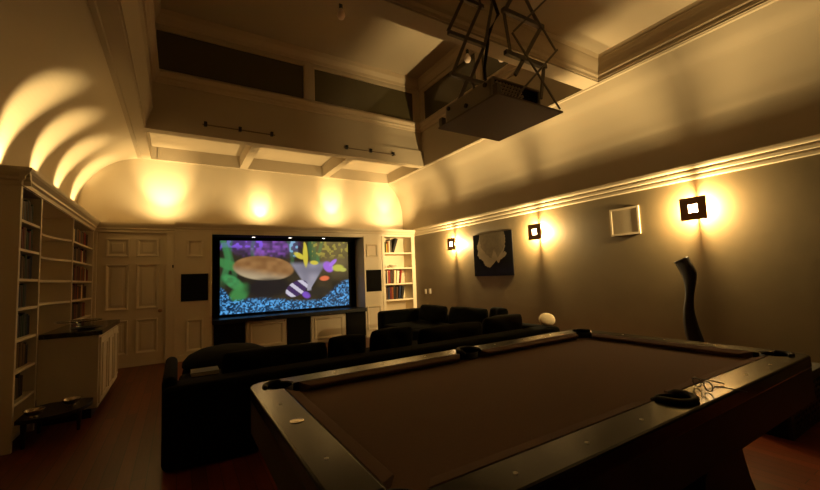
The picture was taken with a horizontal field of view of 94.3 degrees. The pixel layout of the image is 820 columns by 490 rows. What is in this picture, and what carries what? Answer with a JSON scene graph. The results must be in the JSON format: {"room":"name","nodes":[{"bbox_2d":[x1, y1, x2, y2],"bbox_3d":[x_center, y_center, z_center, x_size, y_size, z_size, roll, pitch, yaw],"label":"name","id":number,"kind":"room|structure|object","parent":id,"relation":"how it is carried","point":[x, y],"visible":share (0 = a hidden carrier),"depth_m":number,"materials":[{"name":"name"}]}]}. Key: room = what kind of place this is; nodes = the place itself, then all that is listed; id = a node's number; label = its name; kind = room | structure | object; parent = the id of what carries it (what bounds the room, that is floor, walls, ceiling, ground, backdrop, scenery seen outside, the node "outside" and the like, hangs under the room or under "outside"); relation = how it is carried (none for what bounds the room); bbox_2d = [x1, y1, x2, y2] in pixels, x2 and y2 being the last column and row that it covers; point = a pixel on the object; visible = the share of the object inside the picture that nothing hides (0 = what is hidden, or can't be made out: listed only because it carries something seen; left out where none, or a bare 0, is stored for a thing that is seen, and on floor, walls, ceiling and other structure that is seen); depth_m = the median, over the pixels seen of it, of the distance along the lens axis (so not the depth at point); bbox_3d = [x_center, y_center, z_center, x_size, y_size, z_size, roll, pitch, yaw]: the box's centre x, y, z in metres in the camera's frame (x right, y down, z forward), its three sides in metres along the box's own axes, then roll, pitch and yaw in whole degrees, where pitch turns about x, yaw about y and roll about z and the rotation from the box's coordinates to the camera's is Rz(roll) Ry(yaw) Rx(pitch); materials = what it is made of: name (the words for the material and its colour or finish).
{"room":"home theater room","nodes":[
{"label":"home theater room","id":0,"kind":"room"},
{"bbox_2d":[0,0,137,201],"bbox_3d":[-2.522,-0.363,1.823,1.176,3.750,10.850,1,-5,-31],"label":"wall","id":1,"kind":"structure","parent":0,"point":[62,118],"depth_m":3.80,"materials":[{"name":"beige paint"}]},
{"bbox_2d":[95,233,165,368],"bbox_3d":[-4.417,0.862,6.047,0.900,2.114,0.112,1,-5,-31],"label":"door","id":2,"kind":"structure","parent":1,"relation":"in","point":[131,267],"depth_m":6.07,"materials":[{"name":"beige paint"}]},
{"bbox_2d":[76,159,402,320],"bbox_3d":[-2.883,0.176,7.776,6.750,3.850,0.250,1,-5,-31],"label":"wall","id":3,"kind":"structure","parent":0,"point":[129,190],"depth_m":7.37,"materials":[{"name":"beige paint"}]},
{"bbox_2d":[92,222,174,361],"bbox_3d":[-4.505,0.807,6.232,1.105,2.275,0.585,1,-5,-31],"label":"trim","id":4,"kind":"structure","parent":3,"relation":"attached to","point":[103,227],"depth_m":6.24,"materials":[{"name":"beige paint"}]},
{"bbox_2d":[212,232,362,317],"bbox_3d":[-2.349,0.506,7.614,2.900,1.665,0.500,1,-5,-31],"label":"surround","id":5,"kind":"object","parent":3,"relation":"attached to","point":[215,235],"visible":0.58,"depth_m":7.43,"materials":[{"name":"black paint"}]},
{"bbox_2d":[217,238,350,317],"bbox_3d":[-2.458,0.606,7.767,2.635,1.490,0.040,1,-5,-31],"label":"projection screen","id":6,"kind":"object","parent":5,"relation":"attached to","point":[254,277],"visible":1,"depth_m":7.67,"materials":[{"name":"projected picture image on screen fabric"},{"name":"black border"}]},
{"bbox_2d":[175,222,414,236],"bbox_3d":[-2.045,-0.266,7.841,4.753,0.145,0.585,1,-5,-31],"label":"trim","id":7,"kind":"structure","parent":3,"relation":"attached to","point":[179,226],"depth_m":7.32,"materials":[{"name":"beige paint"}]},
{"bbox_2d":[0,337,819,489],"bbox_3d":[-0.027,1.570,3.053,6.750,0.100,11.100,1,-5,-31],"label":"floor","id":8,"kind":"structure","parent":0,"point":[118,447],"depth_m":2.73,"materials":[{"name":"brown wood"}]},
{"bbox_2d":[0,165,99,455],"bbox_3d":[-4.085,0.636,4.329,0.397,2.280,3.260,1,-5,-31],"label":"bookcase","id":9,"kind":"object","parent":8,"relation":"on","point":[56,215],"visible":0.83,"depth_m":3.50,"materials":[{"name":"beige paint"}]},
{"bbox_2d":[16,378,17,398],"bbox_3d":[-3.397,1.216,3.189,0.156,0.168,0.039,1,-5,-31],"label":"book","id":10,"kind":"object","parent":9,"relation":"on","point":[17,378],"visible":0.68,"depth_m":3.23,"materials":[{"name":"brown paper"}]},
{"bbox_2d":[15,373,19,397],"bbox_3d":[-3.418,1.197,3.224,0.156,0.214,0.036,1,-5,-31],"label":"book","id":11,"kind":"object","parent":9,"relation":"on","point":[18,374],"visible":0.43,"depth_m":3.25,"materials":[{"name":"black paper"}]},
{"bbox_2d":[16,344,18,368],"bbox_3d":[-3.397,0.942,3.194,0.156,0.205,0.035,1,-5,-31],"label":"book","id":12,"kind":"object","parent":9,"relation":"on","point":[17,344],"visible":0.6,"depth_m":3.23,"materials":[{"name":"brown paper"}]},
{"bbox_2d":[17,342,21,366],"bbox_3d":[-3.439,0.948,3.264,0.156,0.209,0.038,1,-5,-31],"label":"book","id":13,"kind":"object","parent":9,"relation":"on","point":[19,343],"visible":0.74,"depth_m":3.29,"materials":[{"name":"brown paper"}]},
{"bbox_2d":[18,316,20,337],"bbox_3d":[-3.416,0.703,3.228,0.156,0.179,0.043,1,-5,-31],"label":"book","id":14,"kind":"object","parent":9,"relation":"on","point":[19,316],"visible":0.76,"depth_m":3.26,"materials":[{"name":"black paper"}]},
{"bbox_2d":[18,347,20,367],"bbox_3d":[-3.417,0.964,3.227,0.156,0.169,0.042,1,-5,-31],"label":"book","id":15,"kind":"object","parent":9,"relation":"on","point":[19,347],"visible":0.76,"depth_m":3.26,"materials":[{"name":"brown paper"}]},
{"bbox_2d":[19,285,20,307],"bbox_3d":[-3.418,0.440,3.236,0.156,0.193,0.036,1,-5,-31],"label":"book","id":16,"kind":"object","parent":9,"relation":"on","point":[19,285],"visible":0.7,"depth_m":3.27,"materials":[{"name":"grey paper"}]},
{"bbox_2d":[20,255,21,278],"bbox_3d":[-3.422,0.188,3.247,0.156,0.209,0.030,1,-5,-31],"label":"book","id":17,"kind":"object","parent":9,"relation":"on","point":[21,255],"visible":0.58,"depth_m":3.29,"materials":[{"name":"brown paper"}]},
{"bbox_2d":[19,314,23,335],"bbox_3d":[-3.461,0.702,3.303,0.156,0.196,0.036,1,-5,-31],"label":"book","id":18,"kind":"object","parent":9,"relation":"on","point":[19,314],"visible":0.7,"depth_m":3.33,"materials":[{"name":"grey paper"}]},
{"bbox_2d":[20,316,22,336],"bbox_3d":[-3.439,0.705,3.267,0.156,0.182,0.044,1,-5,-31],"label":"book","id":19,"kind":"object","parent":9,"relation":"on","point":[21,316],"visible":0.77,"depth_m":3.30,"materials":[{"name":"grey paper"}]},
{"bbox_2d":[19,284,24,306],"bbox_3d":[-3.461,0.443,3.306,0.156,0.202,0.040,1,-5,-31],"label":"book","id":20,"kind":"object","parent":9,"relation":"on","point":[19,284],"visible":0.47,"depth_m":3.34,"materials":[{"name":"grey paper"}]},
{"bbox_2d":[21,285,22,306],"bbox_3d":[-3.438,0.445,3.270,0.156,0.191,0.041,1,-5,-31],"label":"book","id":21,"kind":"object","parent":9,"relation":"on","point":[21,285],"visible":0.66,"depth_m":3.30,"materials":[{"name":"brown paper"}]},
{"bbox_2d":[21,229,22,247],"bbox_3d":[-3.429,-0.048,3.262,0.156,0.182,0.042,1,-5,-31],"label":"book","id":22,"kind":"object","parent":9,"relation":"on","point":[22,229],"visible":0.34,"depth_m":3.30,"materials":[{"name":"red paper"}]},
{"bbox_2d":[18,313,25,335],"bbox_3d":[-3.479,0.701,3.333,0.156,0.203,0.031,1,-5,-31],"label":"book","id":23,"kind":"object","parent":9,"relation":"on","point":[18,313],"visible":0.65,"depth_m":3.37,"materials":[{"name":"grey paper"}]},
{"bbox_2d":[21,343,23,365],"bbox_3d":[-3.460,0.958,3.297,0.156,0.195,0.037,1,-5,-31],"label":"book","id":24,"kind":"object","parent":9,"relation":"on","point":[22,343],"visible":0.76,"depth_m":3.33,"materials":[{"name":"brown paper"}]},
{"bbox_2d":[21,256,23,278],"bbox_3d":[-3.440,0.197,3.276,0.156,0.197,0.036,1,-5,-31],"label":"book","id":25,"kind":"object","parent":9,"relation":"on","point":[22,256],"visible":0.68,"depth_m":3.31,"materials":[{"name":"brown paper"}]},
{"bbox_2d":[21,227,24,248],"bbox_3d":[-3.451,-0.056,3.299,0.156,0.204,0.040,1,-5,-31],"label":"book","id":26,"kind":"object","parent":9,"relation":"on","point":[23,228],"visible":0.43,"depth_m":3.33,"materials":[{"name":"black paper"}]},
{"bbox_2d":[23,258,24,278],"bbox_3d":[-3.460,0.204,3.309,0.156,0.189,0.040,1,-5,-31],"label":"book","id":27,"kind":"object","parent":9,"relation":"on","point":[24,258],"visible":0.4,"depth_m":3.34,"materials":[{"name":"brown paper"}]},
{"bbox_2d":[22,255,26,278],"bbox_3d":[-3.483,0.195,3.347,0.156,0.214,0.044,1,-5,-31],"label":"book","id":28,"kind":"object","parent":9,"relation":"on","point":[25,256],"visible":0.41,"depth_m":3.38,"materials":[{"name":"grey paper"}]},
{"bbox_2d":[24,284,26,306],"bbox_3d":[-3.483,0.446,3.344,0.156,0.204,0.044,1,-5,-31],"label":"book","id":29,"kind":"object","parent":9,"relation":"on","point":[25,284],"visible":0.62,"depth_m":3.38,"materials":[{"name":"grey paper"}]},
{"bbox_2d":[24,227,26,248],"bbox_3d":[-3.474,-0.053,3.335,0.156,0.206,0.043,1,-5,-31],"label":"book","id":30,"kind":"object","parent":9,"relation":"on","point":[25,227],"visible":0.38,"depth_m":3.37,"materials":[{"name":"brown paper"}]},
{"bbox_2d":[25,314,26,335],"bbox_3d":[-3.498,0.714,3.364,0.156,0.185,0.042,1,-5,-31],"label":"book","id":31,"kind":"object","parent":9,"relation":"on","point":[26,314],"visible":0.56,"depth_m":3.39,"materials":[{"name":"grey paper"}]},
{"bbox_2d":[23,200,29,221],"bbox_3d":[-3.507,-0.297,3.394,0.156,0.214,0.043,1,-5,-31],"label":"book","id":32,"kind":"object","parent":9,"relation":"on","point":[23,200],"visible":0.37,"depth_m":3.43,"materials":[{"name":"black paper"}]},
{"bbox_2d":[26,232,27,249],"bbox_3d":[-3.496,-0.034,3.372,0.156,0.175,0.043,1,-5,-31],"label":"book","id":33,"kind":"object","parent":9,"relation":"on","point":[27,232],"visible":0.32,"depth_m":3.41,"materials":[{"name":"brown paper"}]},
{"bbox_2d":[26,344,27,363],"bbox_3d":[-3.516,0.981,3.389,0.156,0.169,0.045,1,-5,-31],"label":"book","id":34,"kind":"object","parent":9,"relation":"on","point":[26,344],"visible":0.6,"depth_m":3.42,"materials":[{"name":"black paper"}]},
{"bbox_2d":[27,257,30,278],"bbox_3d":[-3.542,0.213,3.444,0.156,0.200,0.038,1,-5,-31],"label":"book","id":35,"kind":"object","parent":9,"relation":"on","point":[27,257],"visible":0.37,"depth_m":3.47,"materials":[{"name":"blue paper"}]},
{"bbox_2d":[27,231,30,249],"bbox_3d":[-3.538,-0.033,3.442,0.156,0.189,0.043,1,-5,-31],"label":"book","id":36,"kind":"object","parent":9,"relation":"on","point":[27,231],"visible":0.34,"depth_m":3.48,"materials":[{"name":"red paper"}]},
{"bbox_2d":[27,256,31,278],"bbox_3d":[-3.561,0.209,3.475,0.156,0.213,0.030,1,-5,-31],"label":"book","id":37,"kind":"object","parent":9,"relation":"on","point":[27,256],"visible":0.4,"depth_m":3.51,"materials":[{"name":"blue paper"}]},
{"bbox_2d":[27,229,32,250],"bbox_3d":[-3.561,-0.040,3.479,0.156,0.209,0.041,1,-5,-31],"label":"book","id":38,"kind":"object","parent":9,"relation":"on","point":[31,230],"visible":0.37,"depth_m":3.51,"materials":[{"name":"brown paper"}]},
{"bbox_2d":[14,397,92,449],"bbox_3d":[-3.068,1.542,3.315,0.433,0.235,0.508,1,-5,-31],"label":"table","id":39,"kind":"object","parent":8,"relation":"on","point":[54,410],"visible":0.89,"depth_m":3.25,"materials":[{"name":"black wood"}]},
{"bbox_2d":[22,406,45,417],"bbox_3d":[-3.073,1.375,3.111,0.140,0.064,0.140,1,-5,-31],"label":"bowl","id":40,"kind":"object","parent":39,"relation":"on","point":[33,412],"visible":1,"depth_m":3.10,"materials":[{"name":"silver metal"}]},
{"bbox_2d":[62,396,81,405],"bbox_3d":[-3.006,1.394,3.385,0.140,0.064,0.140,1,-5,-31],"label":"bowl","id":41,"kind":"object","parent":39,"relation":"on","point":[69,400],"visible":1,"depth_m":3.37,"materials":[{"name":"silver metal"}]},
{"bbox_2d":[36,325,118,426],"bbox_3d":[-3.591,1.349,4.200,0.467,0.800,1.295,1,-5,-31],"label":"base cabinet","id":42,"kind":"object","parent":8,"relation":"on","point":[84,366],"visible":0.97,"depth_m":3.68,"materials":[{"name":"beige paint"}]},
{"bbox_2d":[38,319,119,339],"bbox_3d":[-3.608,0.925,4.234,0.471,0.047,1.335,1,-5,-31],"label":"countertop","id":43,"kind":"structure","parent":42,"relation":"on","point":[62,332],"depth_m":3.79,"materials":[{"name":"stone"}]},
{"bbox_2d":[54,318,101,326],"bbox_3d":[-3.525,0.844,4.055,0.390,0.078,0.390,1,-5,-31],"label":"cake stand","id":44,"kind":"object","parent":43,"relation":"on","point":[78,321],"visible":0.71,"depth_m":4.04,"materials":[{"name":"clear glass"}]},
{"bbox_2d":[69,325,103,329],"bbox_3d":[-3.275,0.843,3.855,0.270,0.028,0.270,1,-5,-31],"label":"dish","id":45,"kind":"object","parent":43,"relation":"on","point":[91,326],"visible":1,"depth_m":3.85,"materials":[{"name":"glass"}]},
{"bbox_2d":[174,231,211,361],"bbox_3d":[-3.808,0.803,6.683,0.555,2.300,0.531,1,-5,-31],"label":"wall panel","id":46,"kind":"object","parent":8,"relation":"on","point":[193,250],"visible":0.88,"depth_m":6.46,"materials":[{"name":"beige paint"}]},
{"bbox_2d":[182,343,263,374],"bbox_3d":[-1.974,1.385,4.132,0.870,0.592,0.870,1,-5,-31],"label":"ottoman","id":47,"kind":"object","parent":8,"relation":"on","point":[210,356],"visible":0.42,"depth_m":3.87,"materials":[{"name":"black fabric"}]},
{"bbox_2d":[212,311,365,346],"bbox_3d":[-2.284,1.685,7.489,2.896,0.551,0.512,1,-5,-31],"label":"media cabinet","id":48,"kind":"object","parent":8,"relation":"on","point":[321,328],"visible":0.73,"depth_m":7.24,"materials":[{"name":"beige paint"}]},
{"bbox_2d":[212,306,366,324],"bbox_3d":[-2.285,1.370,7.495,2.896,0.075,0.563,1,-5,-31],"label":"ledge","id":49,"kind":"object","parent":48,"relation":"on","point":[284,315],"visible":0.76,"depth_m":7.23,"materials":[{"name":"black wood"}]},
{"bbox_2d":[161,308,559,471],"bbox_3d":[-0.670,1.346,4.865,4.112,0.645,3.010,1,-5,-31],"label":"sectional sofa","id":50,"kind":"object","parent":8,"relation":"on","point":[204,419],"visible":0.44,"depth_m":2.75,"materials":[{"name":"black fabric"}]},
{"bbox_2d":[179,369,220,379],"bbox_3d":[-1.486,1.221,3.370,0.960,0.160,0.790,1,-5,-31],"label":"seat cushion","id":51,"kind":"object","parent":50,"relation":"on","point":[185,376],"depth_m":3.36,"materials":[{"name":"black fabric"}]},
{"bbox_2d":[190,366,218,377],"bbox_3d":[-1.851,1.141,3.433,0.220,0.034,0.200,1,-5,-31],"label":"magazine","id":52,"kind":"object","parent":50,"relation":"on","point":[205,371],"visible":1,"depth_m":3.38,"materials":[{"name":"beige paper"}]},
{"bbox_2d":[221,342,326,373],"bbox_3d":[-1.141,0.990,3.288,0.887,0.242,0.207,1,-5,-31],"label":"cushion","id":53,"kind":"object","parent":50,"relation":"on","point":[242,360],"visible":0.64,"depth_m":3.19,"materials":[{"name":"black fabric"}]},
{"bbox_2d":[327,334,365,357],"bbox_3d":[-0.598,0.984,3.618,0.383,0.260,0.203,1,-5,-31],"label":"cushion","id":54,"kind":"object","parent":50,"relation":"on","point":[342,345],"visible":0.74,"depth_m":3.54,"materials":[{"name":"black fabric"}]},
{"bbox_2d":[369,326,411,350],"bbox_3d":[-0.189,0.978,3.868,0.490,0.278,0.212,1,-5,-31],"label":"cushion","id":55,"kind":"object","parent":50,"relation":"on","point":[392,337],"visible":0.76,"depth_m":3.77,"materials":[{"name":"black fabric"}]},
{"bbox_2d":[384,320,448,329],"bbox_3d":[0.139,1.393,6.327,0.870,0.160,0.870,1,-5,-31],"label":"seat cushion","id":56,"kind":"object","parent":50,"relation":"on","point":[415,324],"depth_m":6.36,"materials":[{"name":"black fabric"}]},
{"bbox_2d":[412,328,421,340],"bbox_3d":[0.587,1.317,5.591,0.870,0.160,0.840,1,-5,-31],"label":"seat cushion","id":57,"kind":"object","parent":50,"relation":"on","point":[414,331],"depth_m":5.63,"materials":[{"name":"black fabric"}]},
{"bbox_2d":[419,304,447,322],"bbox_3d":[0.386,1.160,6.473,0.218,0.284,0.774,1,-5,-31],"label":"cushion","id":58,"kind":"object","parent":50,"relation":"on","point":[432,313],"visible":1,"depth_m":6.32,"materials":[{"name":"black fabric"}]},
{"bbox_2d":[448,306,487,323],"bbox_3d":[0.857,1.075,5.699,0.221,0.293,0.830,1,-5,-31],"label":"cushion","id":59,"kind":"object","parent":50,"relation":"on","point":[457,314],"visible":0.72,"depth_m":5.61,"materials":[{"name":"black fabric"}]},
{"bbox_2d":[489,307,507,316],"bbox_3d":[1.185,1.002,5.142,0.187,0.318,0.339,1,-5,-31],"label":"cushion","id":60,"kind":"object","parent":50,"relation":"on","point":[494,311],"visible":0.41,"depth_m":5.09,"materials":[{"name":"black fabric"}]},
{"bbox_2d":[482,314,521,334],"bbox_3d":[1.145,0.999,4.706,0.660,0.269,0.244,1,-5,-31],"label":"cushion","id":61,"kind":"object","parent":50,"relation":"on","point":[498,323],"visible":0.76,"depth_m":4.57,"materials":[{"name":"black fabric"}]},
{"bbox_2d":[539,313,554,325],"bbox_3d":[1.707,0.929,4.745,0.196,0.152,0.161,-3,-5,6],"label":"round cushion","id":62,"kind":"object","parent":50,"relation":"on","point":[546,319],"visible":1,"depth_m":4.71,"materials":[{"name":"beige fabric"}]},
{"bbox_2d":[355,235,384,337],"bbox_3d":[-0.894,0.830,8.454,0.465,2.300,0.531,1,-5,-31],"label":"cabinet tower","id":63,"kind":"object","parent":8,"relation":"on","point":[369,259],"visible":0.87,"depth_m":8.26,"materials":[{"name":"beige paint"}]},
{"bbox_2d":[383,236,416,310],"bbox_3d":[-0.343,0.838,8.797,0.829,2.295,0.506,1,-5,-31],"label":"bookshelf","id":64,"kind":"object","parent":8,"relation":"on","point":[403,256],"visible":0.38,"depth_m":8.87,"materials":[{"name":"beige paint"}]},
{"bbox_2d":[391,286,395,298],"bbox_3d":[-0.395,1.082,8.622,0.060,0.280,0.206,1,-5,-31],"label":"book","id":65,"kind":"object","parent":64,"relation":"on","point":[394,288],"visible":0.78,"depth_m":8.53,"materials":[{"name":"black paper"}]},
{"bbox_2d":[391,238,397,252],"bbox_3d":[-0.394,0.017,8.734,0.167,0.331,0.206,1,-5,-31],"label":"book","id":66,"kind":"object","parent":64,"relation":"on","point":[393,241],"visible":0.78,"depth_m":8.67,"materials":[{"name":"black paper"}]},
{"bbox_2d":[396,271,398,282],"bbox_3d":[-0.323,0.729,8.703,0.088,0.285,0.206,1,-5,-31],"label":"book","id":67,"kind":"object","parent":64,"relation":"on","point":[397,272],"visible":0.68,"depth_m":8.61,"materials":[{"name":"beige paper"}]},
{"bbox_2d":[395,286,400,298],"bbox_3d":[-0.277,1.077,8.695,0.084,0.294,0.206,1,-5,-31],"label":"book","id":68,"kind":"object","parent":64,"relation":"on","point":[399,287],"visible":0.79,"depth_m":8.61,"materials":[{"name":"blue paper"}]},
{"bbox_2d":[396,270,401,282],"bbox_3d":[-0.262,0.721,8.741,0.082,0.303,0.206,1,-5,-31],"label":"book","id":69,"kind":"object","parent":64,"relation":"on","point":[400,271],"visible":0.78,"depth_m":8.66,"materials":[{"name":"red paper"}]},
{"bbox_2d":[401,286,404,297],"bbox_3d":[-0.210,1.081,8.735,0.109,0.286,0.206,1,-5,-31],"label":"book","id":70,"kind":"object","parent":64,"relation":"on","point":[402,287],"visible":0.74,"depth_m":8.65,"materials":[{"name":"black paper"}]},
{"bbox_2d":[250,329,814,489],"bbox_3d":[0.648,0.983,1.796,2.436,0.817,1.322,1,-5,-31],"label":"pool table","id":71,"kind":"object","parent":8,"relation":"on","point":[574,409],"visible":0.99,"depth_m":1.38,"materials":[{"name":"brown fabric"}]},
{"bbox_2d":[691,377,747,392],"bbox_3d":[1.154,0.520,1.425,0.124,0.037,0.125,-2,-5,1],"label":"eyeglasses","id":72,"kind":"object","parent":71,"relation":"on","point":[693,378],"visible":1,"depth_m":1.42,"materials":[{"name":"black metal"}]},
{"bbox_2d":[674,256,704,341],"bbox_3d":[2.928,0.793,3.912,0.055,1.353,0.284,1,-5,-31],"label":"sculpture","id":73,"kind":"object","parent":8,"relation":"on","point":[688,272],"visible":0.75,"depth_m":3.94,"materials":[{"name":"black wood"}]},
{"bbox_2d":[765,362,819,440],"bbox_3d":[2.970,1.205,3.105,0.910,0.400,0.440,1,-5,-31],"label":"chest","id":74,"kind":"object","parent":8,"relation":"on","point":[793,427],"visible":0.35,"depth_m":2.83,"materials":[{"name":"black wood"}]},
{"bbox_2d":[87,0,769,183],"bbox_3d":[0.176,-2.949,3.703,5.600,2.010,10.800,1,-5,-31],"label":"ceiling","id":75,"kind":"structure","parent":0,"point":[167,120],"depth_m":5.98,"materials":[{"name":"paint"}]},
{"bbox_2d":[156,27,304,98],"bbox_3d":[-2.811,-2.881,6.168,2.205,0.640,0.040,1,-5,-31],"label":"window","id":76,"kind":"structure","parent":75,"relation":"attached to","point":[177,52],"depth_m":6.11,"materials":[{"name":"black glass"}]},
{"bbox_2d":[202,121,274,136],"bbox_3d":[-2.678,-1.825,6.004,1.050,0.070,0.050,1,-5,-31],"label":"bar","id":77,"kind":"object","parent":75,"relation":"attached to","point":[205,124],"visible":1,"depth_m":5.98,"materials":[{"name":"brown metal"}]},
{"bbox_2d":[142,0,522,132],"bbox_3d":[-0.825,-3.059,5.203,4.635,1.095,3.670,1,-5,-31],"label":"trim","id":78,"kind":"structure","parent":75,"relation":"attached to","point":[153,12],"depth_m":6.39,"materials":[{"name":"beige paint"}]},
{"bbox_2d":[337,3,344,19],"bbox_3d":[-0.887,-3.245,4.850,0.104,0.775,0.104,1,-5,-31],"label":"pendant bulb","id":79,"kind":"object","parent":75,"relation":"hanging from","point":[340,14],"visible":0.93,"depth_m":4.80,"materials":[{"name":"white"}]},
{"bbox_2d":[314,67,413,120],"bbox_3d":[-0.831,-2.863,7.371,2.110,0.640,0.040,1,-5,-31],"label":"window","id":80,"kind":"structure","parent":75,"relation":"attached to","point":[332,88],"depth_m":7.32,"materials":[{"name":"glass"}]},
{"bbox_2d":[345,145,395,155],"bbox_3d":[-0.737,-1.778,7.181,1.050,0.070,0.050,1,-5,-31],"label":"bar","id":81,"kind":"object","parent":75,"relation":"attached to","point":[346,146],"visible":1,"depth_m":7.16,"materials":[{"name":"brown metal"}]},
{"bbox_2d":[423,51,475,119],"bbox_3d":[0.718,-2.939,7.182,0.040,0.640,1.640,1,-5,-31],"label":"window","id":82,"kind":"structure","parent":75,"relation":"attached to","point":[446,89],"depth_m":7.25,"materials":[{"name":"black glass"}]},
{"bbox_2d":[464,49,470,62],"bbox_3d":[0.878,-3.219,5.922,0.104,0.795,0.104,1,-5,-31],"label":"pendant bulb","id":83,"kind":"object","parent":75,"relation":"hanging from","point":[467,59],"visible":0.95,"depth_m":5.87,"materials":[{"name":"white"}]},
{"bbox_2d":[480,54,507,80],"bbox_3d":[1.627,-3.094,5.689,0.040,0.640,1.650,1,-5,-31],"label":"window","id":84,"kind":"structure","parent":75,"relation":"attached to","point":[493,65],"depth_m":6.20,"materials":[{"name":"glass"}]},
{"bbox_2d":[438,0,562,140],"bbox_3d":[0.661,-1.616,2.885,0.740,1.386,0.700,1,-5,-31],"label":"lift","id":85,"kind":"object","parent":75,"relation":"hanging from","point":[500,116],"visible":0.97,"depth_m":2.77,"materials":[{"name":"brown metal"}]},
{"bbox_2d":[483,0,499,81],"bbox_3d":[0.638,-1.671,3.072,0.102,1.199,0.260,-6,-6,39],"label":"cable","id":86,"kind":"object","parent":85,"relation":"attached to","point":[493,1],"visible":0.66,"depth_m":3.09,"materials":[{"name":"black plastic"}]},
{"bbox_2d":[446,76,539,121],"bbox_3d":[0.582,-1.006,2.826,0.467,0.142,0.567,1,-5,-31],"label":"projector","id":87,"kind":"object","parent":85,"relation":"on","point":[484,90],"visible":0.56,"depth_m":2.63,"materials":[{"name":"brown plastic"}]},
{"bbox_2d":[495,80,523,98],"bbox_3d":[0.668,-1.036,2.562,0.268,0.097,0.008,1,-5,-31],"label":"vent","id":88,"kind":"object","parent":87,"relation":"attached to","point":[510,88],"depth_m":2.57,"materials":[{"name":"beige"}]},
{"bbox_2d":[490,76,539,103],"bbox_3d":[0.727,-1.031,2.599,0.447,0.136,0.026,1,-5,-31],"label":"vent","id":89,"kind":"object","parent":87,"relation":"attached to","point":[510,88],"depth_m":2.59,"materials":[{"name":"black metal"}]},
{"bbox_2d":[389,0,819,229],"bbox_3d":[2.439,-1.442,4.954,0.610,1.490,10.850,1,-5,-31],"label":"wall","id":90,"kind":"structure","parent":0,"point":[751,82],"depth_m":4.28,"materials":[{"name":"paint"}]},
{"bbox_2d":[88,0,777,183],"bbox_3d":[0.129,-1.956,3.413,4.955,0.012,10.530,1,-5,-31],"label":"trim","id":91,"kind":"structure","parent":90,"relation":"attached to","point":[93,4],"depth_m":3.96,"materials":[{"name":"paint"}]},
{"bbox_2d":[390,0,763,80],"bbox_3d":[1.131,-2.276,1.894,4.717,0.267,3.450,1,-5,-31],"label":"trim","id":92,"kind":"structure","parent":90,"relation":"attached to","point":[699,15],"depth_m":3.84,"materials":[{"name":"beige paint"}]},
{"bbox_2d":[414,154,819,362],"bbox_3d":[2.667,0.477,4.894,0.252,2.360,10.850,1,-5,-31],"label":"wall","id":93,"kind":"structure","parent":0,"point":[755,257],"depth_m":4.25,"materials":[{"name":"beige paint"}]},
{"bbox_2d":[447,238,455,250],"bbox_3d":[0.857,-0.016,7.521,0.120,0.238,0.238,1,-5,-31],"label":"wall light","id":94,"kind":"object","parent":93,"relation":"attached to","point":[451,244],"visible":1,"depth_m":7.50,"materials":[{"name":"brown metal"}]},
{"bbox_2d":[473,230,514,275],"bbox_3d":[1.441,0.163,6.660,0.012,0.752,0.966,1,-5,-31],"label":"canvas","id":95,"kind":"object","parent":93,"relation":"attached to","point":[493,252],"visible":1,"depth_m":6.61,"materials":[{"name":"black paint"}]},
{"bbox_2d":[528,223,541,239],"bbox_3d":[1.924,-0.198,5.769,0.120,0.238,0.238,1,-5,-31],"label":"wall light","id":96,"kind":"object","parent":93,"relation":"attached to","point":[534,230],"visible":1,"depth_m":5.73,"materials":[{"name":"brown metal"}]},
{"bbox_2d":[413,134,819,235],"bbox_3d":[2.701,-0.732,4.593,0.021,0.173,10.090,1,-5,-31],"label":"trim","id":97,"kind":"structure","parent":93,"relation":"attached to","point":[810,145],"depth_m":4.33,"materials":[{"name":"beige paint"}]},
{"bbox_2d":[609,205,640,236],"bbox_3d":[2.643,-0.291,4.686,0.015,0.338,0.357,1,-5,-31],"label":"picture","id":98,"kind":"object","parent":93,"relation":"attached to","point":[623,221],"visible":1,"depth_m":4.67,"materials":[{"name":"beige paint"}]},
{"bbox_2d":[679,195,707,220],"bbox_3d":[3.000,-0.381,4.000,0.120,0.238,0.238,1,-5,-31],"label":"wall light","id":99,"kind":"object","parent":93,"relation":"attached to","point":[692,208],"visible":1,"depth_m":3.97,"materials":[{"name":"brown metal"}]},
{"bbox_2d":[688,204,697,212],"bbox_3d":[2.961,-0.381,3.977,0.006,0.098,0.098,1,-5,-31],"label":"diffuser","id":100,"kind":"object","parent":99,"relation":"attached to","point":[692,208],"depth_m":3.98,"materials":[{"name":"white glass"}]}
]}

